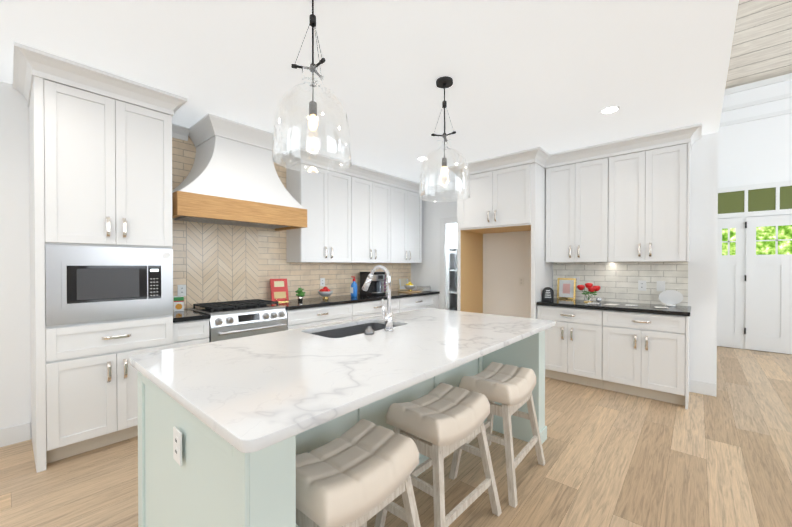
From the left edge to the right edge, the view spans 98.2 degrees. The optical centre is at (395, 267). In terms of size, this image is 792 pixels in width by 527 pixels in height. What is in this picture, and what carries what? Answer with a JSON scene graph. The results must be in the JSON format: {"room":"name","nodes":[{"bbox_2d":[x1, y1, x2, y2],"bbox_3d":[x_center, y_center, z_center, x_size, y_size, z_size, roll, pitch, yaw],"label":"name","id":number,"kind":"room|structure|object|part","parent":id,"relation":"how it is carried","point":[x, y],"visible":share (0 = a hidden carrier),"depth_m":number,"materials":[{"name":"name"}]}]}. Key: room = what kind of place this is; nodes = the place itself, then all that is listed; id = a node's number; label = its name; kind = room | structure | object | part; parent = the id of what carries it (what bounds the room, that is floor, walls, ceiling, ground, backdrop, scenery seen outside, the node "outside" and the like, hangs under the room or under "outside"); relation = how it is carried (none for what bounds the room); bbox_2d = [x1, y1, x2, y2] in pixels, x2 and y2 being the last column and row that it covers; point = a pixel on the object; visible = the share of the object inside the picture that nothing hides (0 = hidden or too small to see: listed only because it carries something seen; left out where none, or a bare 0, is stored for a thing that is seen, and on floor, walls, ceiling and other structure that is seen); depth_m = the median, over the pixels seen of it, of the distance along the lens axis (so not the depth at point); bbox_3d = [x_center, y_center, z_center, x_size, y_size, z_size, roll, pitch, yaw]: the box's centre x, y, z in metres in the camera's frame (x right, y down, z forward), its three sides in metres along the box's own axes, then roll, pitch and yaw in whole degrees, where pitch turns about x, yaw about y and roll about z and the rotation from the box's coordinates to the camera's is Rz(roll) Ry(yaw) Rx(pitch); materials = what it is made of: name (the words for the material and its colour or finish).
{"room":"kitchen","nodes":[
{"label":"kitchen","id":0,"kind":"room"},
{"bbox_2d":[0,81,454,428],"bbox_3d":[-1.991,-0.927,3.721,0.120,4.500,13.300,0,1,41],"label":"wall","id":1,"kind":"structure","parent":0,"point":[15,363],"depth_m":2.61,"materials":[{"name":"white paint"}]},
{"bbox_2d":[0,423,30,446],"bbox_3d":[-4.585,1.281,0.682,0.013,0.130,5.285,0,1,41],"label":"baseboard","id":2,"kind":"structure","parent":1,"relation":"attached to","point":[15,434],"depth_m":2.60,"materials":[{"name":"white wood"}]},
{"bbox_2d":[186,221,257,307],"bbox_3d":[-1.873,-0.035,3.757,0.003,0.884,0.760,0,1,41],"label":"tile backsplash","id":3,"kind":"structure","parent":1,"relation":"attached to","point":[221,263],"depth_m":3.72,"materials":[{"name":"beige tile"}]},
{"bbox_2d":[172,113,306,230],"bbox_3d":[-1.640,-0.922,3.546,0.620,0.943,1.270,0,1,41],"label":"range hood","id":4,"kind":"object","parent":1,"relation":"attached to","point":[232,178],"visible":0.96,"depth_m":3.33,"materials":[{"name":"white painted plaster"},{"name":"wood"},{"name":"stainless steel"}]},
{"bbox_2d":[172,135,410,309],"bbox_3d":[-1.029,-0.501,4.722,0.008,1.804,3.929,0,1,41],"label":"tile backsplash","id":5,"kind":"structure","parent":1,"relation":"attached to","point":[274,264],"depth_m":4.25,"materials":[{"name":"beige tile"}]},
{"bbox_2d":[177,285,185,295],"bbox_3d":[-2.147,0.225,3.442,0.008,0.115,0.075,0,1,41],"label":"electrical outlet","id":6,"kind":"object","parent":5,"relation":"attached to","point":[181,290],"visible":0.98,"depth_m":3.44,"materials":[{"name":"white plastic"}]},
{"bbox_2d":[320,278,324,286],"bbox_3d":[-1.012,0.196,4.734,0.008,0.115,0.075,0,1,41],"label":"electrical outlet","id":7,"kind":"object","parent":5,"relation":"attached to","point":[322,281],"visible":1,"depth_m":4.73,"materials":[{"name":"white plastic"}]},
{"bbox_2d":[286,163,350,262],"bbox_3d":[-0.984,-0.665,4.501,0.362,1.185,0.798,0,1,41],"label":"upper cabinet","id":8,"kind":"object","parent":1,"relation":"attached to","point":[324,200],"visible":0.92,"depth_m":4.33,"materials":[{"name":"white wood"}]},
{"bbox_2d":[351,176,390,262],"bbox_3d":[-0.456,-0.670,5.102,0.362,1.185,0.798,0,1,41],"label":"upper cabinet","id":9,"kind":"object","parent":1,"relation":"attached to","point":[370,221],"visible":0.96,"depth_m":4.97,"materials":[{"name":"white wood"}]},
{"bbox_2d":[172,123,428,193],"bbox_3d":[-0.844,-1.331,4.613,0.419,0.143,3.819,0,1,41],"label":"crown molding","id":10,"kind":"structure","parent":9,"relation":"attached to","point":[364,173],"depth_m":4.54,"materials":[{"name":"white wood"}]},
{"bbox_2d":[391,187,421,262],"bbox_3d":[0.072,-0.674,5.703,0.362,1.185,0.798,0,1,41],"label":"upper cabinet","id":11,"kind":"object","parent":1,"relation":"attached to","point":[406,226],"visible":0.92,"depth_m":5.57,"materials":[{"name":"white wood"}]},
{"bbox_2d":[0,0,738,185],"bbox_3d":[-0.552,-1.446,2.287,4.170,0.120,13.050,0,1,41],"label":"ceiling","id":12,"kind":"structure","parent":0,"point":[551,76],"depth_m":2.30,"materials":[{"name":"white paint"}]},
{"bbox_2d":[272,0,351,172],"bbox_3d":[-0.406,-0.949,1.677,0.376,0.864,0.376,0,1,41],"label":"pendant light","id":13,"kind":"object","parent":12,"relation":"hanging from","point":[312,123],"visible":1,"depth_m":1.62,"materials":[{"name":"clear glass"}]},
{"bbox_3d":[-0.406,-0.739,1.678,0.376,0.445,0.376,0,1,41],"label":"lamp shade","id":14,"kind":"part","parent":13,"relation":"part of","materials":[{"name":"clear glass"}]},
{"bbox_2d":[419,76,469,201],"bbox_3d":[0.360,-0.955,2.548,0.376,0.864,0.376,0,1,41],"label":"pendant light","id":15,"kind":"object","parent":12,"relation":"hanging from","point":[444,82],"visible":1,"depth_m":2.49,"materials":[{"name":"clear glass"}]},
{"bbox_3d":[0.360,-0.746,2.550,0.376,0.445,0.376,0,1,41],"label":"lamp shade","id":16,"kind":"part","parent":15,"relation":"part of","materials":[{"name":"clear glass"}]},
{"bbox_2d":[600,106,619,113],"bbox_3d":[1.881,-1.389,3.019,0.150,0.006,0.150,0,1,41],"label":"recessed light","id":17,"kind":"object","parent":12,"relation":"in","point":[610,109],"visible":1,"depth_m":3.01,"materials":[{"name":"white plastic"}]},
{"bbox_2d":[0,346,791,526],"bbox_3d":[2.333,1.377,0.539,11.300,0.060,14.200,0,1,41],"label":"floor","id":18,"kind":"structure","parent":0,"point":[723,458],"depth_m":2.26,"materials":[{"name":"brown wood"}]},
{"bbox_2d":[12,42,187,472],"bbox_3d":[-2.301,-0.029,2.709,0.754,2.718,0.948,0,1,41],"label":"tall cabinet","id":19,"kind":"object","parent":18,"relation":"on","point":[101,235],"visible":0.96,"depth_m":2.45,"materials":[{"name":"white wood"}]},
{"bbox_3d":[-2.301,-1.316,2.700,0.754,0.142,0.948,0,1,41],"label":"crown","id":20,"kind":"part","parent":19,"relation":"part of","materials":[{"name":"white wood"}]},
{"bbox_2d":[45,245,172,325],"bbox_3d":[-2.070,0.114,2.537,0.035,0.535,0.730,0,1,41],"label":"microwave","id":21,"kind":"object","parent":19,"relation":"in","point":[85,285],"depth_m":2.49,"materials":[{"name":"silver metal"}]},
{"bbox_2d":[173,319,208,347],"bbox_3d":[-1.996,0.890,3.166,0.620,0.875,0.294,0,1,41],"label":"base cabinet","id":22,"kind":"object","parent":18,"relation":"on","point":[189,333],"visible":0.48,"depth_m":2.96,"materials":[{"name":"white wood"}]},
{"bbox_2d":[173,309,210,322],"bbox_3d":[-1.988,0.431,3.156,0.640,0.038,0.296,0,1,41],"label":"countertop","id":23,"kind":"structure","parent":22,"relation":"on","point":[186,315],"depth_m":3.00,"materials":[{"name":"black stone"}]},
{"bbox_2d":[174,296,183,311],"bbox_3d":[-2.067,0.337,3.265,0.081,0.145,0.037,0,1,-34],"label":"food box","id":24,"kind":"object","parent":23,"relation":"on","point":[178,303],"visible":1,"depth_m":3.25,"materials":[{"name":"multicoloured cardboard"}]},
{"bbox_2d":[186,299,286,341],"bbox_3d":[-1.612,0.843,3.539,0.683,0.962,0.766,0,1,41],"label":"range","id":25,"kind":"object","parent":18,"relation":"on","point":[237,319],"visible":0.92,"depth_m":3.35,"materials":[{"name":"silver metal"}]},
{"bbox_2d":[286,303,351,329],"bbox_3d":[-1.074,0.882,4.191,0.652,0.875,0.912,0,1,41],"label":"base cabinet","id":26,"kind":"object","parent":18,"relation":"on","point":[306,317],"visible":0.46,"depth_m":3.95,"materials":[{"name":"white wood"}]},
{"bbox_2d":[128,308,555,526],"bbox_3d":[-0.018,0.872,2.135,1.215,0.925,2.420,0,1,41],"label":"kitchen island","id":27,"kind":"object","parent":18,"relation":"on","point":[249,418],"visible":0.69,"depth_m":1.40,"materials":[{"name":"white stone"}]},
{"bbox_2d":[173,427,181,465],"bbox_3d":[-0.789,0.641,1.237,0.075,0.115,0.008,0,1,41],"label":"outlet","id":28,"kind":"object","parent":27,"relation":"attached to","point":[177,445],"visible":0.98,"depth_m":1.23,"materials":[{"name":"white plastic"}]},
{"bbox_2d":[310,323,396,337],"bbox_3d":[-0.266,0.551,2.377,0.404,0.220,0.724,0,1,41],"label":"sink","id":29,"kind":"object","parent":27,"relation":"in","point":[340,331],"depth_m":2.56,"materials":[{"name":"black metal"}]},
{"bbox_2d":[364,326,373,334],"bbox_3d":[-0.166,0.385,2.135,0.064,0.047,0.064,0,1,41],"label":"timer","id":30,"kind":"object","parent":27,"relation":"on","point":[369,330],"visible":1,"depth_m":2.12,"materials":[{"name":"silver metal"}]},
{"bbox_2d":[362,265,393,330],"bbox_3d":[-0.140,0.194,2.299,0.280,0.427,0.097,0,1,41],"label":"faucet","id":31,"kind":"object","parent":27,"relation":"on","point":[387,317],"visible":1,"depth_m":2.23,"materials":[{"name":"silver metal"}]},
{"bbox_2d":[296,419,420,526],"bbox_3d":[-0.184,1.016,1.323,0.426,0.649,0.556,0,1,40],"label":"stool","id":32,"kind":"object","parent":18,"relation":"on","point":[358,473],"visible":0.92,"depth_m":1.25,"materials":[{"name":"fabric"}]},
{"bbox_2d":[351,298,398,319],"bbox_3d":[-0.470,0.877,4.878,0.652,0.875,0.912,0,1,41],"label":"base cabinet","id":33,"kind":"object","parent":18,"relation":"on","point":[360,310],"visible":0.23,"depth_m":4.59,"materials":[{"name":"white wood"}]},
{"bbox_2d":[398,294,437,312],"bbox_3d":[0.171,0.872,5.608,0.652,0.875,1.028,0,1,41],"label":"base cabinet","id":34,"kind":"object","parent":18,"relation":"on","point":[415,303],"depth_m":5.37,"materials":[{"name":"white wood"}]},
{"bbox_2d":[275,290,439,309],"bbox_3d":[-0.437,0.418,4.921,0.640,0.038,2.858,0,1,41],"label":"countertop","id":35,"kind":"structure","parent":34,"relation":"on","point":[293,304],"depth_m":4.40,"materials":[{"name":"black stone"}]},
{"bbox_2d":[270,279,288,301],"bbox_3d":[-1.394,0.267,4.115,0.200,0.274,0.118,0,1,-37],"label":"cookbook","id":36,"kind":"object","parent":35,"relation":"on","point":[279,289],"visible":0.98,"depth_m":4.11,"materials":[{"name":"red paper"}]},
{"bbox_2d":[295,288,304,300],"bbox_3d":[-1.171,0.321,4.197,0.130,0.164,0.116,0,1,41],"label":"plant","id":37,"kind":"object","parent":35,"relation":"on","point":[300,294],"visible":1,"depth_m":4.17,"materials":[{"name":"green plant"}]},
{"bbox_2d":[318,287,332,298],"bbox_3d":[-0.920,0.321,4.480,0.200,0.160,0.200,0,1,41],"label":"apple bowl","id":38,"kind":"object","parent":35,"relation":"on","point":[325,292],"visible":1,"depth_m":4.43,"materials":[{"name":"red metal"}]},
{"bbox_2d":[350,276,356,296],"bbox_3d":[-0.587,0.258,4.799,0.089,0.282,0.091,0,1,41],"label":"bottle","id":39,"kind":"object","parent":35,"relation":"on","point":[353,289],"visible":1,"depth_m":4.76,"materials":[{"name":"blue plastic"}]},
{"bbox_2d":[360,272,384,295],"bbox_3d":[-0.334,0.226,5.144,0.310,0.340,0.270,0,1,33],"label":"coffee maker","id":40,"kind":"object","parent":35,"relation":"on","point":[374,288],"visible":0.92,"depth_m":5.08,"materials":[{"name":"black plastic"}]},
{"bbox_2d":[381,274,390,293],"bbox_3d":[-0.154,0.244,5.351,0.150,0.300,0.150,0,1,41],"label":"carousel","id":41,"kind":"object","parent":35,"relation":"on","point":[384,286],"visible":0.38,"depth_m":5.30,"materials":[{"name":"silver metal"}]},
{"bbox_2d":[398,274,408,290],"bbox_3d":[0.133,0.205,6.044,0.056,0.370,0.300,0,1,41],"label":"picture frame","id":42,"kind":"object","parent":35,"relation":"on","point":[402,282],"visible":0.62,"depth_m":6.00,"materials":[{"name":"beige wood"}]},
{"bbox_2d":[398,290,420,292],"bbox_3d":[0.226,0.386,5.604,0.220,0.014,0.320,0,1,41],"label":"cutting board","id":43,"kind":"object","parent":35,"relation":"on","point":[412,291],"visible":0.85,"depth_m":5.54,"materials":[{"name":"brown wood"}]},
{"bbox_2d":[404,282,415,290],"bbox_3d":[0.226,0.302,5.603,0.190,0.151,0.190,0,1,41],"label":"lemon bowl","id":44,"kind":"object","parent":43,"relation":"on","point":[409,286],"visible":1,"depth_m":5.55,"materials":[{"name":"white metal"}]},
{"bbox_2d":[417,286,430,291],"bbox_3d":[0.473,0.348,5.839,0.140,0.085,0.220,0,1,41],"label":"acrylic box","id":45,"kind":"object","parent":35,"relation":"on","point":[421,288],"visible":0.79,"depth_m":5.79,"materials":[{"name":"clear plastic"}]},
{"bbox_3d":[0.453,0.869,5.968,0.600,0.875,0.114,0,1,41],"label":"back base cabinet filler","id":46,"kind":"part","parent":34,"relation":"part of","materials":[{"name":"white wood"}]},
{"bbox_2d":[374,383,501,526],"bbox_3d":[0.231,1.012,1.810,0.426,0.649,0.556,0,1,43],"label":"stool","id":47,"kind":"object","parent":18,"relation":"on","point":[443,420],"visible":1,"depth_m":1.70,"materials":[{"name":"fabric"}]},
{"bbox_2d":[449,362,544,507],"bbox_3d":[0.677,1.009,2.257,0.426,0.649,0.556,0,1,40],"label":"stool","id":48,"kind":"object","parent":18,"relation":"on","point":[510,388],"visible":0.94,"depth_m":2.14,"materials":[{"name":"fabric"}]},
{"bbox_2d":[457,163,552,318],"bbox_3d":[1.460,0.028,4.680,1.070,2.575,0.712,0,1,41],"label":"surround","id":49,"kind":"object","parent":18,"relation":"on","point":[511,199],"visible":0.83,"depth_m":4.41,"materials":[{"name":"white wood"}]},
{"bbox_2d":[537,305,603,388],"bbox_3d":[2.146,0.883,4.124,0.682,0.875,0.652,0,1,41],"label":"base cabinet","id":50,"kind":"object","parent":18,"relation":"on","point":[573,345],"visible":0.79,"depth_m":3.87,"materials":[{"name":"white wood"}]},
{"bbox_2d":[602,310,689,409],"bbox_3d":[2.667,0.886,3.666,0.702,0.875,0.652,0,1,41],"label":"base cabinet","id":51,"kind":"object","parent":18,"relation":"on","point":[645,355],"visible":1,"depth_m":3.43,"materials":[{"name":"white wood"}]},
{"bbox_2d":[537,298,690,315],"bbox_3d":[2.418,0.426,3.889,1.398,0.038,0.640,0,1,41],"label":"countertop","id":52,"kind":"structure","parent":51,"relation":"on","point":[677,310],"depth_m":3.66,"materials":[{"name":"black stone"}]},
{"bbox_2d":[542,287,553,300],"bbox_3d":[1.871,0.319,4.229,0.132,0.171,0.078,0,1,41],"label":"sign","id":53,"kind":"object","parent":52,"relation":"on","point":[547,293],"visible":1,"depth_m":4.21,"materials":[{"name":"black"}]},
{"bbox_2d":[557,278,575,299],"bbox_3d":[2.211,0.267,4.453,0.220,0.270,0.046,0,1,41],"label":"picture","id":54,"kind":"object","parent":52,"relation":"on","point":[566,288],"visible":0.98,"depth_m":4.45,"materials":[{"name":"gold metal"}]},
{"bbox_2d":[577,283,599,301],"bbox_3d":[2.292,0.292,4.087,0.237,0.224,0.136,0,1,41],"label":"vase","id":55,"kind":"object","parent":52,"relation":"on","point":[592,290],"visible":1,"depth_m":4.06,"materials":[{"name":"clear glass"}]},
{"bbox_2d":[587,302,669,308],"bbox_3d":[2.505,0.405,3.739,0.750,0.003,0.200,0,1,41],"label":"papers","id":56,"kind":"object","parent":52,"relation":"on","point":[625,305],"visible":0.9,"depth_m":3.80,"materials":[{"name":"white paper"}]},
{"bbox_2d":[658,290,682,306],"bbox_3d":[2.938,0.319,3.669,0.207,0.176,0.097,0,1,41],"label":"stand","id":57,"kind":"object","parent":52,"relation":"on","point":[669,297],"visible":1,"depth_m":3.65,"materials":[{"name":"white ceramic"}]},
{"bbox_2d":[455,223,456,306],"bbox_3d":[2.764,-0.054,6.073,3.930,2.720,0.100,0,1,41],"label":"wall","id":58,"kind":"structure","parent":0,"point":[456,263],"depth_m":7.30,"materials":[{"name":"white paint"}]},
{"bbox_2d":[449,247,456,310],"bbox_3d":[1.533,0.368,6.379,1.580,1.480,1.030,0,1,41],"label":"pantry shelves","id":59,"kind":"object","parent":58,"relation":"attached to","point":[453,290],"visible":0.06,"depth_m":6.48,"materials":[{"name":"white"}]},
{"bbox_2d":[411,132,717,389],"bbox_3d":[1.826,-1.296,4.905,4.050,5.220,0.120,0,1,41],"label":"wall","id":60,"kind":"structure","parent":0,"point":[506,261],"depth_m":3.67,"materials":[{"name":"white paint"}]},
{"bbox_2d":[440,217,456,309],"bbox_3d":[1.073,0.239,5.566,0.780,2.140,0.138,0,1,41],"label":"door frame","id":61,"kind":"structure","parent":60,"relation":"attached to","point":[444,265],"depth_m":5.73,"materials":[{"name":"white wood"}]},
{"bbox_2d":[519,278,523,285],"bbox_3d":[1.780,0.195,4.870,0.075,0.115,0.008,0,1,41],"label":"outlet","id":62,"kind":"object","parent":60,"relation":"attached to","point":[521,281],"visible":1,"depth_m":4.87,"materials":[{"name":"white plastic"}]},
{"bbox_2d":[546,158,608,262],"bbox_3d":[2.241,-0.663,4.221,0.682,1.185,0.362,0,1,41],"label":"upper cabinet","id":63,"kind":"object","parent":60,"relation":"attached to","point":[577,202],"visible":1,"depth_m":4.08,"materials":[{"name":"white wood"}]},
{"bbox_2d":[553,262,687,305],"bbox_3d":[2.618,0.163,4.135,1.370,0.485,0.008,0,1,41],"label":"tile backsplash","id":64,"kind":"structure","parent":60,"relation":"attached to","point":[616,281],"depth_m":4.04,"materials":[{"name":"white tile"}]},
{"bbox_2d":[573,277,579,285],"bbox_3d":[2.308,0.168,4.396,0.075,0.115,0.008,0,1,41],"label":"outlet","id":65,"kind":"object","parent":64,"relation":"attached to","point":[577,280],"visible":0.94,"depth_m":4.38,"materials":[{"name":"white plastic"}]},
{"bbox_2d":[638,280,645,290],"bbox_3d":[2.826,0.201,3.940,0.075,0.115,0.008,0,1,41],"label":"outlet","id":66,"kind":"object","parent":64,"relation":"attached to","point":[641,285],"visible":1,"depth_m":3.94,"materials":[{"name":"white plastic"}]},
{"bbox_2d":[657,281,664,290],"bbox_3d":[2.953,0.202,3.827,0.075,0.115,0.012,0,1,41],"label":"switch","id":67,"kind":"object","parent":64,"relation":"attached to","point":[660,285],"visible":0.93,"depth_m":3.82,"materials":[{"name":"white plastic"}]},
{"bbox_2d":[608,143,689,261],"bbox_3d":[2.762,-0.660,3.764,0.700,1.185,0.362,0,1,41],"label":"upper cabinet","id":68,"kind":"object","parent":60,"relation":"attached to","point":[649,208],"visible":1,"depth_m":3.63,"materials":[{"name":"white wood"}]},
{"bbox_2d":[448,123,701,177],"bbox_3d":[1.964,-1.327,4.187,2.642,0.142,0.771,0,1,41],"label":"crown molding","id":69,"kind":"structure","parent":68,"relation":"attached to","point":[691,134],"depth_m":3.96,"materials":[{"name":"white wood"}]},
{"bbox_3d":[1.440,-1.331,4.647,1.248,0.142,0.771,0,1,41],"label":"crown molding","id":70,"kind":"part","parent":69,"relation":"part of","materials":[{"name":"white wood"}]},
{"bbox_2d":[689,379,715,396],"bbox_3d":[3.218,1.259,3.611,0.224,0.130,0.013,0,1,41],"label":"baseboard","id":71,"kind":"structure","parent":60,"relation":"attached to","point":[702,387],"depth_m":3.60,"materials":[{"name":"white"}]},
{"bbox_2d":[718,80,791,218],"bbox_3d":[7.907,-0.806,3.626,7.020,4.260,0.120,0,1,41],"label":"wall","id":72,"kind":"structure","parent":0,"point":[759,151],"depth_m":5.45,"materials":[{"name":"white paint"}]},
{"bbox_2d":[717,218,740,347],"bbox_3d":[5.474,0.244,5.652,0.280,2.110,0.052,0,1,41],"label":"sidelight","id":73,"kind":"object","parent":72,"relation":"attached to","point":[728,278],"visible":0.85,"depth_m":5.63,"materials":[{"name":"white wood"}]},
{"bbox_2d":[718,180,791,348],"bbox_3d":[6.031,-0.008,5.178,1.840,2.640,0.030,0,1,41],"label":"door frame","id":74,"kind":"structure","parent":72,"relation":"attached to","point":[746,213],"depth_m":5.53,"materials":[{"name":"white wood"}]},
{"bbox_2d":[718,186,791,213],"bbox_3d":[6.021,-1.073,5.190,1.700,0.350,0.011,0,1,41],"label":"transom window","id":75,"kind":"structure","parent":72,"relation":"in","point":[764,199],"depth_m":5.45,"materials":[{"name":"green glass"}]},
{"bbox_2d":[719,73,791,353],"bbox_3d":[7.903,-0.806,3.530,6.899,4.260,0.029,0,1,41],"label":"trim","id":76,"kind":"structure","parent":72,"relation":"attached to","point":[765,82],"depth_m":5.42,"materials":[{"name":"white wood"}]},
{"bbox_2d":[744,214,791,353],"bbox_3d":[5.947,0.247,5.232,0.895,2.110,0.061,0,1,41],"label":"door leaf","id":77,"kind":"structure","parent":72,"relation":"in","point":[768,317],"depth_m":5.34,"materials":[{"name":"white wood"}]},
{"bbox_3d":[5.602,0.160,5.501,0.020,1.800,0.012,0,1,41],"label":"front door hinge mount","id":78,"kind":"part","parent":77,"relation":"part of","materials":[{"name":"white wood"}]},
{"bbox_2d":[725,0,791,88],"bbox_3d":[3.646,-7.032,-1.362,6.900,8.265,13.170,0,1,41],"label":"ceiling","id":79,"kind":"structure","parent":0,"point":[761,48],"depth_m":5.07,"materials":[{"name":"brown wood"}]}
]}

